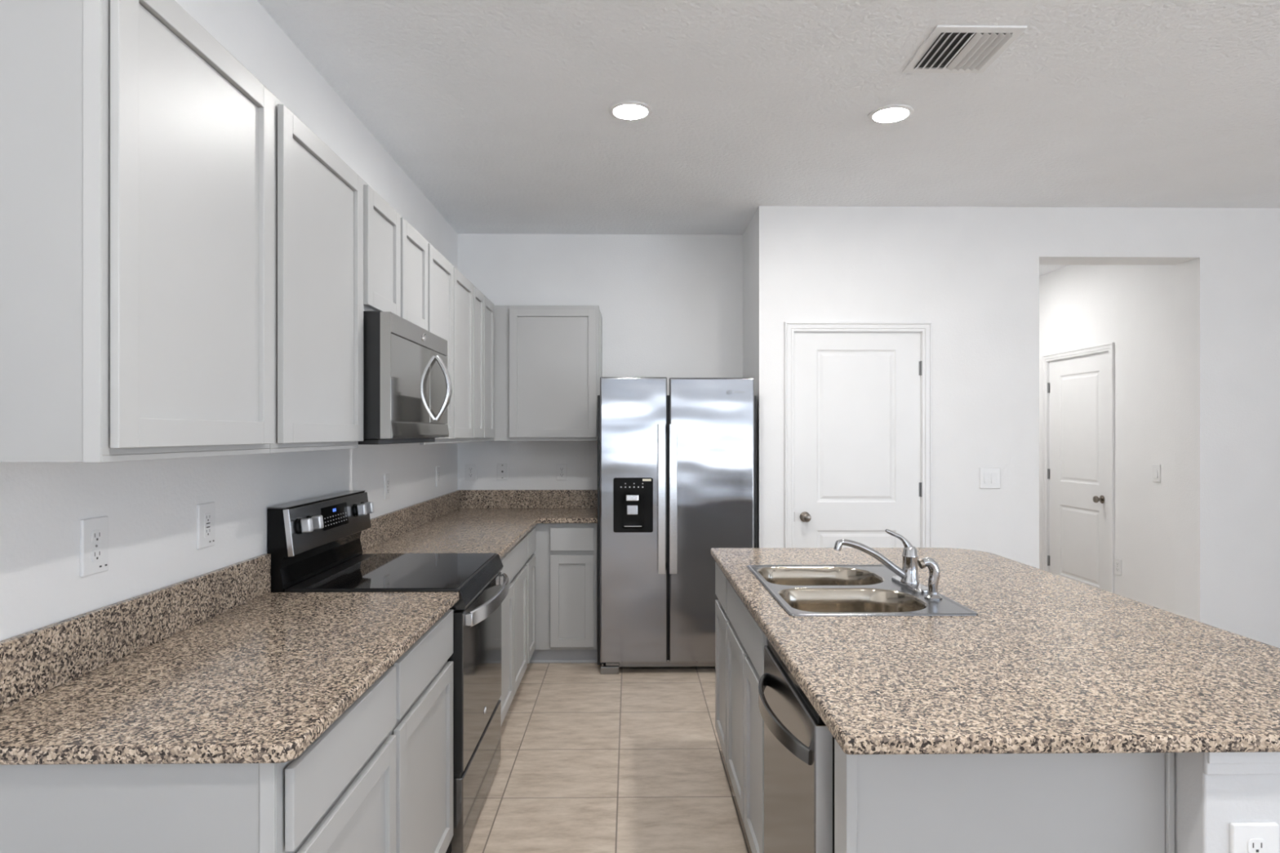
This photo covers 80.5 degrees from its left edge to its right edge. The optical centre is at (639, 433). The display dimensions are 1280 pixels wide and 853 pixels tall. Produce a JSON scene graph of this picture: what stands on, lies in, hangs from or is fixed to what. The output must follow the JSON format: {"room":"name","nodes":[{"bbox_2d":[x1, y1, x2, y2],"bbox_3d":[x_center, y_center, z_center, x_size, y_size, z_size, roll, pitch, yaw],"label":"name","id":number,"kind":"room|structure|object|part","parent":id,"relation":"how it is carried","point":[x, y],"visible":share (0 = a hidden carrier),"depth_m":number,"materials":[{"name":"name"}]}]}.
{"room":"kitchen","nodes":[
{"label":"kitchen","id":0,"kind":"room"},
{"bbox_2d":[0,0,457,640],"bbox_3d":[-1.272,0.019,-0.624,0.120,2.873,12.228,0,0,-1],"label":"wall","id":1,"kind":"structure","parent":0,"point":[149,505],"depth_m":2.21,"materials":[{"name":"paint"}]},
{"bbox_2d":[80,515,108,577],"bbox_3d":[-1.239,0.256,1.719,0.009,0.128,0.084,0,0,-1],"label":"wall outlet","id":2,"kind":"object","parent":1,"relation":"attached to","point":[94,531],"visible":1,"depth_m":1.71,"materials":[{"name":"white plastic"}]},
{"bbox_2d":[91,548,102,562],"bbox_3d":[-1.235,0.278,1.719,0.002,0.029,0.033,0,0,-1],"label":"receptacle","id":3,"kind":"object","parent":2,"relation":"attached to","point":[96,553],"depth_m":1.72,"materials":[{"name":"white plastic"}]},
{"bbox_2d":[91,529,102,543],"bbox_3d":[-1.235,0.234,1.719,0.002,0.029,0.033,0,0,-1],"label":"receptacle","id":4,"kind":"object","parent":2,"relation":"attached to","point":[96,535],"depth_m":1.72,"materials":[{"name":"white plastic"}]},
{"bbox_2d":[0,553,271,711],"bbox_3d":[-1.235,0.466,1.902,0.020,0.129,1.252,0,0,-1],"label":"backsplash","id":5,"kind":"structure","parent":1,"relation":"attached to","point":[33,663],"depth_m":1.77,"materials":[{"name":"stone"}]},
{"bbox_2d":[0,0,274,462],"bbox_3d":[-1.073,-0.406,1.596,0.334,0.912,0.611,0,0,-1],"label":"upper cabinet","id":6,"kind":"object","parent":1,"relation":"attached to","point":[137,151],"visible":1,"depth_m":1.34,"materials":[{"name":"grey paint"}]},
{"bbox_3d":[-1.095,-0.406,1.294,0.282,0.910,0.002,0,0,-1],"label":"panel","id":7,"kind":"part","parent":6,"relation":"part of","materials":[{"name":"grey laminate"}]},
{"bbox_3d":[-0.937,0.044,1.601,0.019,0.012,0.607,0,0,-1],"label":"rail","id":8,"kind":"part","parent":6,"relation":"part of","materials":[{"name":"grey paint"}]},
{"bbox_3d":[-0.914,-0.407,1.595,0.016,0.867,0.572,0,0,-1],"label":"door","id":9,"kind":"part","parent":6,"relation":"part of","materials":[{"name":"grey paint"}]},
{"bbox_2d":[196,502,214,549],"bbox_3d":[-1.245,0.264,2.171,0.010,0.128,0.084,0,0,-1],"label":"wall outlet","id":10,"kind":"object","parent":1,"relation":"attached to","point":[205,511],"visible":1,"depth_m":2.16,"materials":[{"name":"white plastic"}]},
{"bbox_2d":[204,512,211,537],"bbox_3d":[-1.241,0.264,2.171,0.002,0.068,0.033,0,0,-1],"label":"receptacle","id":11,"kind":"object","parent":10,"relation":"attached to","point":[207,516],"depth_m":2.17,"materials":[{"name":"white plastic"}]},
{"bbox_2d":[270,91,363,453],"bbox_3d":[-1.081,-0.406,2.211,0.334,0.912,0.616,0,0,-1],"label":"upper cabinet","id":12,"kind":"object","parent":1,"relation":"attached to","point":[318,197],"visible":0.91,"depth_m":2.16,"materials":[{"name":"grey paint"}]},
{"bbox_3d":[-0.945,0.044,2.213,0.019,0.012,0.616,0,0,-1],"label":"rail","id":13,"kind":"part","parent":12,"relation":"part of","materials":[{"name":"grey paint"}]},
{"bbox_2d":[383,473,390,500],"bbox_3d":[-1.267,0.268,3.792,0.009,0.128,0.084,0,0,-1],"label":"wall outlet","id":14,"kind":"object","parent":1,"relation":"attached to","point":[386,477],"visible":1,"depth_m":3.77,"materials":[{"name":"white plastic"}]},
{"bbox_2d":[363,180,427,330],"bbox_3d":[-1.091,-0.637,2.923,0.334,0.450,0.807,0,0,-1],"label":"upper cabinet","id":15,"kind":"object","parent":1,"relation":"attached to","point":[395,255],"visible":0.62,"depth_m":2.84,"materials":[{"name":"grey paint"}]},
{"bbox_3d":[-0.929,-0.638,2.736,0.016,0.405,0.362,0,0,-1],"label":"door","id":16,"kind":"part","parent":15,"relation":"part of","materials":[{"name":"grey paint"}]},
{"bbox_2d":[358,311,452,444],"bbox_3d":[-1.016,-0.186,2.917,0.484,0.448,0.787,0,0,-1],"label":"microwave","id":17,"kind":"object","parent":15,"relation":"attached to","point":[407,384],"visible":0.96,"depth_m":2.66,"materials":[{"name":"silver metal"}]},
{"bbox_3d":[-0.850,-0.194,2.526,0.035,0.424,0.001,0,0,-1],"label":"trim","id":18,"kind":"part","parent":17,"relation":"part of","materials":[{"name":"silver metal"}]},
{"bbox_3d":[-0.841,-0.188,2.774,0.012,0.294,0.494,0,0,-1],"label":"door","id":19,"kind":"part","parent":17,"relation":"part of","materials":[{"name":"grey"}]},
{"bbox_3d":[-0.862,-0.159,2.919,0.024,0.354,0.786,0,0,-1],"label":"door frame","id":20,"kind":"part","parent":17,"relation":"part of","materials":[{"name":"silver metal"}]},
{"bbox_3d":[-0.840,-0.011,2.920,0.018,0.055,0.786,0,0,-1],"label":"trim","id":21,"kind":"part","parent":17,"relation":"part of","materials":[{"name":"grey metal"}]},
{"bbox_3d":[-0.846,-0.188,3.168,0.012,0.294,0.289,0,0,-1],"label":"control panel","id":22,"kind":"part","parent":17,"relation":"part of","materials":[{"name":"grey"}]},
{"bbox_3d":[-0.811,-0.186,3.116,0.067,0.270,0.038,0,0,-1],"label":"handle","id":23,"kind":"part","parent":17,"relation":"part of","materials":[{"name":"silver metal"}]},
{"bbox_3d":[-0.935,-0.638,3.132,0.016,0.405,0.370,0,0,-1],"label":"door","id":24,"kind":"part","parent":15,"relation":"part of","materials":[{"name":"grey paint"}]},
{"bbox_2d":[360,489,460,551],"bbox_3d":[-1.269,0.466,4.328,0.020,0.129,2.042,0,0,-1],"label":"backsplash","id":25,"kind":"structure","parent":1,"relation":"attached to","point":[384,527],"depth_m":4.07,"materials":[{"name":"stone"}]},
{"bbox_2d":[435,466,439,487],"bbox_3d":[-1.281,0.275,4.797,0.010,0.128,0.084,0,0,-1],"label":"wall outlet","id":26,"kind":"object","parent":1,"relation":"attached to","point":[437,468],"visible":1,"depth_m":4.78,"materials":[{"name":"white plastic"}]},
{"bbox_2d":[419,241,473,444],"bbox_3d":[-1.103,-0.406,3.804,0.334,0.912,0.953,0,0,-1],"label":"upper cabinet","id":27,"kind":"object","parent":1,"relation":"attached to","point":[450,293],"visible":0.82,"depth_m":3.82,"materials":[{"name":"grey paint"}]},
{"bbox_3d":[-0.941,-0.407,3.572,0.016,0.867,0.451,0,0,-1],"label":"door","id":28,"kind":"part","parent":27,"relation":"part of","materials":[{"name":"grey paint"}]},
{"bbox_3d":[-0.967,0.044,3.806,0.019,0.012,0.953,0,0,-1],"label":"rail","id":29,"kind":"part","parent":27,"relation":"part of","materials":[{"name":"grey paint"}]},
{"bbox_3d":[-0.948,-0.407,4.043,0.016,0.867,0.452,0,0,-1],"label":"door","id":30,"kind":"part","parent":27,"relation":"part of","materials":[{"name":"grey paint"}]},
{"bbox_2d":[469,281,494,442],"bbox_3d":[-1.115,-0.406,4.667,0.334,0.912,0.771,0,0,-1],"label":"upper cabinet","id":31,"kind":"object","parent":1,"relation":"attached to","point":[483,308],"visible":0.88,"depth_m":4.61,"materials":[{"name":"grey paint"}]},
{"bbox_3d":[-0.953,-0.407,4.443,0.016,0.867,0.288,0,0,-1],"label":"door","id":32,"kind":"part","parent":31,"relation":"part of","materials":[{"name":"grey paint"}]},
{"bbox_3d":[-0.979,0.044,4.669,0.019,0.012,0.771,0,0,-1],"label":"rail","id":33,"kind":"part","parent":31,"relation":"part of","materials":[{"name":"grey paint"}]},
{"bbox_3d":[-0.958,-0.407,4.771,0.016,0.867,0.336,0,0,-1],"label":"door","id":34,"kind":"part","parent":31,"relation":"part of","materials":[{"name":"grey paint"}]},
{"bbox_2d":[457,233,742,489],"bbox_3d":[-0.221,0.019,5.446,2.148,2.873,0.120,0,0,-1],"label":"wall","id":35,"kind":"structure","parent":0,"point":[671,305],"depth_m":5.39,"materials":[{"name":"paint"}]},
{"bbox_2d":[465,463,476,479],"bbox_3d":[-1.201,0.276,5.367,0.076,0.116,0.009,0,0,-1],"label":"wall outlet","id":36,"kind":"object","parent":35,"relation":"attached to","point":[470,468],"visible":1,"depth_m":5.36,"materials":[{"name":"white plastic"}]},
{"bbox_2d":[497,462,508,479],"bbox_3d":[-0.977,0.272,5.370,0.080,0.122,0.009,0,0,-1],"label":"cable plate","id":37,"kind":"object","parent":35,"relation":"attached to","point":[502,468],"visible":1,"depth_m":5.37,"materials":[{"name":"white plastic"}]},
{"bbox_2d":[459,489,597,508],"bbox_3d":[-0.784,0.466,5.367,1.018,0.129,0.020,0,0,-1],"label":"backsplash","id":38,"kind":"structure","parent":35,"relation":"attached to","point":[469,499],"depth_m":5.36,"materials":[{"name":"stone"}]},
{"bbox_2d":[494,305,602,440],"bbox_3d":[-0.621,-0.403,5.209,0.710,0.906,0.338,0,0,-1],"label":"upper cabinet","id":39,"kind":"object","parent":35,"relation":"attached to","point":[548,358],"visible":0.84,"depth_m":5.05,"materials":[{"name":"grey paint"}]},
{"bbox_3d":[-0.272,-0.384,5.235,0.012,0.867,0.296,0,0,-1],"label":"panel","id":40,"kind":"part","parent":39,"relation":"part of","materials":[{"name":"grey paint"}]},
{"bbox_2d":[556,463,567,479],"bbox_3d":[-0.556,0.276,5.376,0.076,0.116,0.009,0,0,-1],"label":"wall outlet","id":41,"kind":"object","parent":35,"relation":"attached to","point":[562,468],"visible":1,"depth_m":5.37,"materials":[{"name":"white plastic"}]},
{"bbox_2d":[463,662,751,852],"bbox_3d":[2.380,1.516,0.773,7.460,0.120,14.920,0,0,-1],"label":"floor","id":42,"kind":"structure","parent":0,"point":[632,760],"depth_m":3.28,"materials":[{"name":"beige tile"}]},
{"bbox_2d":[0,666,395,852],"bbox_3d":[-0.925,1.010,1.606,0.630,0.892,0.619,0,0,-1],"label":"base cabinet","id":43,"kind":"object","parent":42,"relation":"on","point":[339,795],"visible":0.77,"depth_m":1.30,"materials":[{"name":"grey paint"}]},
{"bbox_3d":[-0.946,1.010,1.300,0.580,0.892,0.002,0,0,-1],"label":"panel","id":44,"kind":"part","parent":43,"relation":"part of","materials":[{"name":"grey laminate"}]},
{"bbox_2d":[0,553,458,764],"bbox_3d":[-0.922,0.482,1.907,0.647,0.161,1.252,0,0,-1],"label":"countertop","id":45,"kind":"structure","parent":43,"relation":"on","point":[217,666],"depth_m":1.62,"materials":[{"name":"stone"}]},
{"bbox_3d":[-0.619,0.661,1.617,0.016,0.146,0.583,0,0,-1],"label":"drawer","id":46,"kind":"part","parent":43,"relation":"part of","materials":[{"name":"grey paint"}]},
{"bbox_3d":[-0.619,1.052,1.617,0.016,0.582,0.583,0,0,-1],"label":"door","id":47,"kind":"part","parent":43,"relation":"part of","materials":[{"name":"grey paint"}]},
{"bbox_2d":[267,490,508,852],"bbox_3d":[-0.894,0.837,2.921,0.724,1.178,0.766,0,0,-1],"label":"range","id":48,"kind":"object","parent":42,"relation":"on","point":[314,545],"visible":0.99,"depth_m":2.77,"materials":[{"name":"black metal"}]},
{"bbox_3d":[-1.179,0.334,2.536,0.036,0.160,0.003,0,0,-1],"label":"trim","id":49,"kind":"part","parent":48,"relation":"part of","materials":[{"name":"silver metal"}]},
{"bbox_3d":[-1.168,0.320,2.600,0.015,0.054,0.054,0,0,-1],"label":"knob","id":50,"kind":"part","parent":48,"relation":"part of","materials":[{"name":"black plastic"}]},
{"bbox_3d":[-1.179,0.334,2.918,0.023,0.156,0.760,0,0,-1],"label":"control panel","id":51,"kind":"part","parent":48,"relation":"part of","materials":[{"name":"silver metal"}]},
{"bbox_3d":[-1.176,0.320,3.136,0.015,0.054,0.054,0,0,-1],"label":"knob","id":52,"kind":"part","parent":48,"relation":"part of","materials":[{"name":"black plastic"}]},
{"bbox_3d":[-0.907,0.540,2.922,0.586,0.030,0.764,0,0,-1],"label":"cooktop frame","id":53,"kind":"part","parent":48,"relation":"part of","materials":[{"name":"black glass"}]},
{"bbox_2d":[304,553,495,589],"bbox_3d":[-0.880,0.524,2.922,0.511,0.002,0.748,0,0,-1],"label":"cooktop","id":54,"kind":"object","parent":48,"relation":"in","point":[375,571],"depth_m":2.84,"materials":[{"name":"black glass"}]},
{"bbox_3d":[-0.621,1.294,2.926,0.037,0.263,0.756,0,0,-1],"label":"storage drawer","id":55,"kind":"part","parent":48,"relation":"part of","materials":[{"name":"grey metal"}]},
{"bbox_3d":[-0.622,0.874,2.926,0.035,0.540,0.760,0,0,-1],"label":"oven door","id":56,"kind":"part","parent":48,"relation":"part of","materials":[{"name":"black glass"}]},
{"bbox_3d":[-0.616,0.560,2.926,0.048,0.068,0.762,0,0,-1],"label":"trim","id":57,"kind":"part","parent":48,"relation":"part of","materials":[{"name":"black metal"}]},
{"bbox_3d":[-0.602,0.874,2.926,0.004,0.536,0.756,0,0,-1],"label":"door glass","id":58,"kind":"part","parent":48,"relation":"part of","materials":[{"name":"grey glass"}]},
{"bbox_3d":[-0.567,0.632,2.929,0.069,0.056,0.721,0,0,-1],"label":"handle","id":59,"kind":"part","parent":48,"relation":"part of","materials":[{"name":"silver metal"}]},
{"bbox_2d":[389,609,453,852],"bbox_3d":[-0.934,1.010,2.223,0.630,0.892,0.612,0,0,-1],"label":"base cabinet","id":60,"kind":"object","parent":42,"relation":"on","point":[423,730],"visible":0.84,"depth_m":2.21,"materials":[{"name":"grey paint"}]},
{"bbox_3d":[-0.627,0.661,2.231,0.016,0.146,0.589,0,0,-1],"label":"drawer","id":61,"kind":"part","parent":60,"relation":"part of","materials":[{"name":"grey paint"}]},
{"bbox_2d":[498,535,527,726],"bbox_3d":[-0.956,1.010,3.842,0.630,0.892,1.057,0,0,-1],"label":"base cabinet","id":62,"kind":"object","parent":42,"relation":"on","point":[513,607],"visible":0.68,"depth_m":3.86,"materials":[{"name":"grey paint"}]},
{"bbox_2d":[360,489,597,559],"bbox_3d":[-0.770,0.482,4.345,1.018,0.161,2.063,0,0,-1],"label":"countertop","id":63,"kind":"structure","parent":62,"relation":"on","point":[459,521],"depth_m":4.53,"materials":[{"name":"stone"}]},
{"bbox_3d":[-0.646,1.052,3.586,0.016,0.582,0.500,0,0,-1],"label":"door","id":64,"kind":"part","parent":62,"relation":"part of","materials":[{"name":"grey paint"}]},
{"bbox_3d":[-0.650,0.661,3.849,0.016,0.146,1.028,0,0,-1],"label":"drawer","id":65,"kind":"part","parent":62,"relation":"part of","materials":[{"name":"grey paint"}]},
{"bbox_3d":[-0.653,1.052,4.094,0.016,0.582,0.478,0,0,-1],"label":"door","id":66,"kind":"part","parent":62,"relation":"part of","materials":[{"name":"grey paint"}]},
{"bbox_2d":[524,527,535,663],"bbox_3d":[-0.966,1.010,4.558,0.630,0.892,0.372,0,0,-1],"label":"base cabinet","id":67,"kind":"object","parent":42,"relation":"on","point":[530,564],"visible":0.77,"depth_m":4.56,"materials":[{"name":"grey paint"}]},
{"bbox_3d":[-0.660,0.661,4.567,0.016,0.146,0.343,0,0,-1],"label":"drawer","id":68,"kind":"part","parent":67,"relation":"part of","materials":[{"name":"grey paint"}]},
{"bbox_3d":[-0.660,1.052,4.572,0.016,0.582,0.333,0,0,-1],"label":"door","id":69,"kind":"part","parent":67,"relation":"part of","materials":[{"name":"grey paint"}]},
{"bbox_2d":[528,523,597,662],"bbox_3d":[-0.776,1.010,5.058,1.022,0.892,0.634,0,0,-1],"label":"base cabinet","id":70,"kind":"object","parent":42,"relation":"on","point":[566,554],"visible":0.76,"depth_m":4.76,"materials":[{"name":"grey paint"}]},
{"bbox_3d":[-0.491,1.447,4.794,0.460,0.018,0.012,0,0,-1],"label":"shoe molding","id":71,"kind":"part","parent":70,"relation":"part of","materials":[{"name":"paint"}]},
{"bbox_3d":[-0.427,0.666,4.753,0.272,0.144,0.016,0,0,-1],"label":"drawer","id":72,"kind":"part","parent":70,"relation":"part of","materials":[{"name":"grey paint"}]},
{"bbox_3d":[-0.427,1.055,4.753,0.272,0.578,0.016,0,0,-1],"label":"door","id":73,"kind":"part","parent":70,"relation":"part of","materials":[{"name":"grey paint"}]},
{"bbox_2d":[597,377,756,674],"bbox_3d":[0.225,0.558,4.928,0.982,1.796,0.847,0,0,-1],"label":"refrigerator","id":74,"kind":"object","parent":42,"relation":"on","point":[677,471],"visible":0.93,"depth_m":4.56,"materials":[{"name":"silver metal"}]},
{"bbox_3d":[-0.040,0.523,4.602,0.405,1.726,0.085,0,0,-1],"label":"door","id":75,"kind":"part","parent":74,"relation":"part of","materials":[{"name":"silver metal"}]},
{"bbox_3d":[0.130,0.392,4.532,0.045,0.895,0.058,0,0,-1],"label":"handle","id":76,"kind":"part","parent":74,"relation":"part of","materials":[{"name":"silver metal"}]},
{"bbox_3d":[0.199,0.392,4.533,0.045,0.895,0.058,0,0,-1],"label":"handle","id":77,"kind":"part","parent":74,"relation":"part of","materials":[{"name":"silver metal"}]},
{"bbox_3d":[0.434,0.525,4.609,0.513,1.722,0.085,0,0,-1],"label":"door","id":78,"kind":"part","parent":74,"relation":"part of","materials":[{"name":"silver metal"}]},
{"bbox_2d":[715,562,730,763],"bbox_3d":[0.662,1.010,3.267,0.632,0.892,0.411,0,0,-1],"label":"base cabinet","id":79,"kind":"object","parent":42,"relation":"on","point":[722,619],"visible":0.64,"depth_m":3.30,"materials":[{"name":"grey paint"}]},
{"bbox_3d":[0.355,0.661,3.267,0.016,0.146,0.376,0,0,-1],"label":"drawer","id":80,"kind":"part","parent":79,"relation":"part of","materials":[{"name":"grey paint"}]},
{"bbox_2d":[726,579,767,852],"bbox_3d":[0.671,1.010,2.640,0.632,0.892,0.841,0,0,-1],"label":"base cabinet","id":81,"kind":"object","parent":42,"relation":"on","point":[746,641],"visible":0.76,"depth_m":2.57,"materials":[{"name":"grey paint"}]},
{"bbox_3d":[0.361,1.052,2.824,0.016,0.582,0.442,0,0,-1],"label":"door","id":82,"kind":"part","parent":81,"relation":"part of","materials":[{"name":"grey paint"}]},
{"bbox_3d":[0.363,0.661,2.637,0.016,0.146,0.816,0,0,-1],"label":"drawer","id":83,"kind":"part","parent":81,"relation":"part of","materials":[{"name":"grey paint"}]},
{"bbox_3d":[0.367,1.052,2.407,0.016,0.582,0.356,0,0,-1],"label":"door","id":84,"kind":"part","parent":81,"relation":"part of","materials":[{"name":"grey paint"}]},
{"bbox_2d":[711,547,1279,754],"bbox_3d":[0.960,0.547,2.421,1.237,0.032,2.187,0,0,-1],"label":"countertop","id":85,"kind":"structure","parent":81,"relation":"on","point":[1047,662],"depth_m":1.73,"materials":[{"name":"stone"}]},
{"bbox_2d":[746,564,977,616],"bbox_3d":[0.707,0.617,2.610,0.558,0.185,0.830,0,0,-1],"label":"sink","id":86,"kind":"object","parent":85,"relation":"in","point":[800,590],"visible":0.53,"depth_m":2.57,"materials":[{"name":"silver metal"}]},
{"bbox_3d":[0.669,0.619,2.805,0.435,0.182,0.363,0,0,-1],"label":"bowl","id":87,"kind":"part","parent":86,"relation":"part of","materials":[{"name":"silver metal"}]},
{"bbox_3d":[0.674,0.619,2.405,0.435,0.182,0.350,0,0,-1],"label":"bowl","id":88,"kind":"part","parent":86,"relation":"part of","materials":[{"name":"silver metal"}]},
{"bbox_2d":[917,556,942,599],"bbox_3d":[0.928,0.462,2.420,0.076,0.132,0.054,0,0,-1],"label":"sprayer","id":89,"kind":"object","parent":86,"relation":"on","point":[933,567],"visible":1,"depth_m":2.41,"materials":[{"name":"silver metal"}]},
{"bbox_2d":[833,528,928,593],"bbox_3d":[0.819,0.430,2.619,0.296,0.196,0.250,0,0,-1],"label":"kitchen faucet","id":90,"kind":"object","parent":85,"relation":"on","point":[907,577],"visible":0.98,"depth_m":2.61,"materials":[{"name":"silver metal"}]},
{"bbox_3d":[0.807,0.437,2.618,0.250,0.143,0.027,0,0,-1],"label":"spout","id":91,"kind":"part","parent":90,"relation":"part of","materials":[{"name":"silver metal"}]},
{"bbox_3d":[0.905,0.382,2.620,0.110,0.101,0.041,0,0,-1],"label":"lever","id":92,"kind":"part","parent":90,"relation":"part of","materials":[{"name":"silver metal"}]},
{"bbox_3d":[0.936,0.522,2.620,0.060,0.012,0.250,0,0,-1],"label":"plate","id":93,"kind":"part","parent":90,"relation":"part of","materials":[{"name":"silver metal"}]},
{"bbox_2d":[758,637,834,852],"bbox_3d":[0.653,1.012,1.909,0.688,0.889,0.610,0,0,-1],"label":"dishwasher","id":94,"kind":"object","parent":42,"relation":"on","point":[799,746],"visible":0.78,"depth_m":1.79,"materials":[{"name":"silver metal"}]},
{"bbox_3d":[0.341,0.698,1.905,0.064,0.046,0.533,0,0,-1],"label":"handle","id":95,"kind":"part","parent":94,"relation":"part of","materials":[{"name":"silver metal"}]},
{"bbox_2d":[832,736,834,852],"bbox_3d":[0.700,0.962,1.910,0.593,0.789,0.610,0,0,-1],"label":"tub","id":96,"kind":"object","parent":94,"relation":"in","point":[833,736],"depth_m":1.60,"materials":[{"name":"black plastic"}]},
{"bbox_2d":[834,738,1174,852],"bbox_3d":[0.704,1.010,1.475,0.628,0.892,0.086,0,0,-1],"label":"end panel","id":97,"kind":"object","parent":42,"relation":"on","point":[1112,802],"visible":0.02,"depth_m":1.44,"materials":[{"name":"grey paint"}]},
{"bbox_3d":[1.010,1.010,1.479,0.016,0.892,0.086,0,0,-1],"label":"scribe molding","id":98,"kind":"part","parent":97,"relation":"part of","materials":[{"name":"grey paint"}]},
{"bbox_2d":[742,217,753,377],"bbox_3d":[0.797,0.019,5.167,0.120,2.873,0.464,0,0,-1],"label":"wall","id":99,"kind":"structure","parent":0,"point":[748,236],"depth_m":5.15,"materials":[{"name":"paint"}]},
{"bbox_2d":[257,0,1279,276],"bbox_3d":[2.380,-1.477,0.773,7.460,0.120,14.920,0,0,-1],"label":"ceiling","id":100,"kind":"structure","parent":0,"point":[496,111],"depth_m":3.25,"materials":[{"name":"white paint"}]},
{"bbox_2d":[608,101,652,120],"bbox_3d":[-0.042,-1.413,3.319,0.192,0.008,0.192,0,0,-1],"label":"recessed light","id":101,"kind":"object","parent":100,"relation":"in","point":[624,110],"visible":1,"depth_m":3.31,"materials":[{"name":"white paint"}]},
{"bbox_2d":[868,104,913,123],"bbox_3d":[1.112,-1.413,3.352,0.192,0.008,0.192,0,0,-1],"label":"recessed light","id":102,"kind":"object","parent":100,"relation":"in","point":[891,113],"visible":1,"depth_m":3.34,"materials":[{"name":"white"}]},
{"bbox_2d":[902,25,1026,73],"bbox_3d":[1.187,-1.409,2.794,0.318,0.015,0.335,0,0,-1],"label":"ceiling vent","id":103,"kind":"object","parent":100,"relation":"in","point":[948,49],"visible":1,"depth_m":2.77,"materials":[{"name":"white metal"}]},
{"bbox_2d":[753,205,1279,648],"bbox_3d":[3.337,0.019,4.860,5.192,2.873,0.220,0,0,-1],"label":"wall","id":104,"kind":"structure","parent":0,"point":[972,273],"depth_m":4.74,"materials":[{"name":"paint"}]},
{"bbox_2d":[794,332,922,547],"bbox_3d":[1.364,0.407,4.720,0.811,2.078,0.106,0,0,-1],"label":"door","id":105,"kind":"structure","parent":104,"relation":"in","point":[857,395],"depth_m":4.74,"materials":[{"name":"white paint"}]},
{"bbox_3d":[1.032,0.522,4.697,0.064,0.064,0.068,0,0,-1],"label":"knob","id":106,"kind":"part","parent":105,"relation":"part of","materials":[{"name":"silver metal"}]},
{"bbox_2d":[784,321,932,547],"bbox_3d":[1.361,0.381,4.754,0.922,2.149,0.098,0,0,-1],"label":"trim","id":107,"kind":"structure","parent":104,"relation":"attached to","point":[790,327],"depth_m":4.71,"materials":[{"name":"white paint"}]},
{"bbox_2d":[979,467,999,488],"bbox_3d":[2.190,0.280,4.728,0.128,0.130,0.013,0,0,-1],"label":"light switch","id":108,"kind":"object","parent":104,"relation":"attached to","point":[989,477],"visible":1,"depth_m":4.73,"materials":[{"name":"white plastic"}]},
{"bbox_2d":[1039,264,1174,613],"bbox_3d":[3.669,0.019,6.613,0.120,2.873,3.276,0,0,-1],"label":"wall","id":109,"kind":"structure","parent":0,"point":[1131,307],"depth_m":5.54,"materials":[{"name":"paint"}]},
{"bbox_2d":[1047,351,1108,591],"bbox_3d":[3.611,0.407,6.262,0.106,2.078,0.870,0,0,-1],"label":"door","id":110,"kind":"structure","parent":109,"relation":"in","point":[1077,388],"depth_m":6.24,"materials":[{"name":"white paint"}]},
{"bbox_3d":[3.597,0.518,5.935,0.068,0.064,0.064,0,0,-1],"label":"knob","id":111,"kind":"part","parent":110,"relation":"part of","materials":[{"name":"silver metal"}]},
{"bbox_2d":[1042,342,1114,593],"bbox_3d":[3.645,0.381,6.259,0.098,2.149,0.980,0,0,-1],"label":"trim","id":112,"kind":"structure","parent":109,"relation":"attached to","point":[1109,347],"depth_m":6.06,"materials":[{"name":"white paint"}]},
{"bbox_2d":[1114,557,1121,575],"bbox_3d":[3.616,1.009,5.722,0.009,0.120,0.080,0,0,-1],"label":"wall outlet","id":113,"kind":"object","parent":109,"relation":"attached to","point":[1117,562],"visible":1,"depth_m":5.72,"materials":[{"name":"white plastic"}]},
{"bbox_2d":[1151,464,1160,482],"bbox_3d":[3.620,0.280,5.305,0.013,0.125,0.080,0,0,-1],"label":"light switch","id":114,"kind":"object","parent":109,"relation":"attached to","point":[1156,468],"visible":1,"depth_m":5.30,"materials":[{"name":"white plastic"}]},
{"bbox_2d":[1174,752,1279,852],"bbox_3d":[1.094,1.010,2.418,0.175,0.892,2.098,0,0,-1],"label":"wall","id":115,"kind":"structure","parent":0,"point":[1206,806],"depth_m":1.37,"materials":[{"name":"paint"}]},
{"bbox_2d":[1203,751,1279,774],"bbox_3d":[1.109,0.590,1.362,0.183,0.051,0.014,0,0,-1],"label":"trim","id":116,"kind":"structure","parent":115,"relation":"attached to","point":[1251,762],"depth_m":1.36,"materials":[{"name":"paint"}]},
{"bbox_2d":[1229,822,1279,852],"bbox_3d":[1.110,0.766,1.364,0.086,0.124,0.009,0,0,-1],"label":"wall outlet","id":117,"kind":"object","parent":115,"relation":"attached to","point":[1244,837],"visible":1,"depth_m":1.36,"materials":[{"name":"white plastic"}]},
{"bbox_2d":[1247,838,1266,852],"bbox_3d":[1.110,0.745,1.361,0.033,0.029,0.002,0,0,-1],"label":"receptacle","id":118,"kind":"object","parent":117,"relation":"attached to","point":[1254,845],"depth_m":1.36,"materials":[{"name":"white plastic"}]}
]}

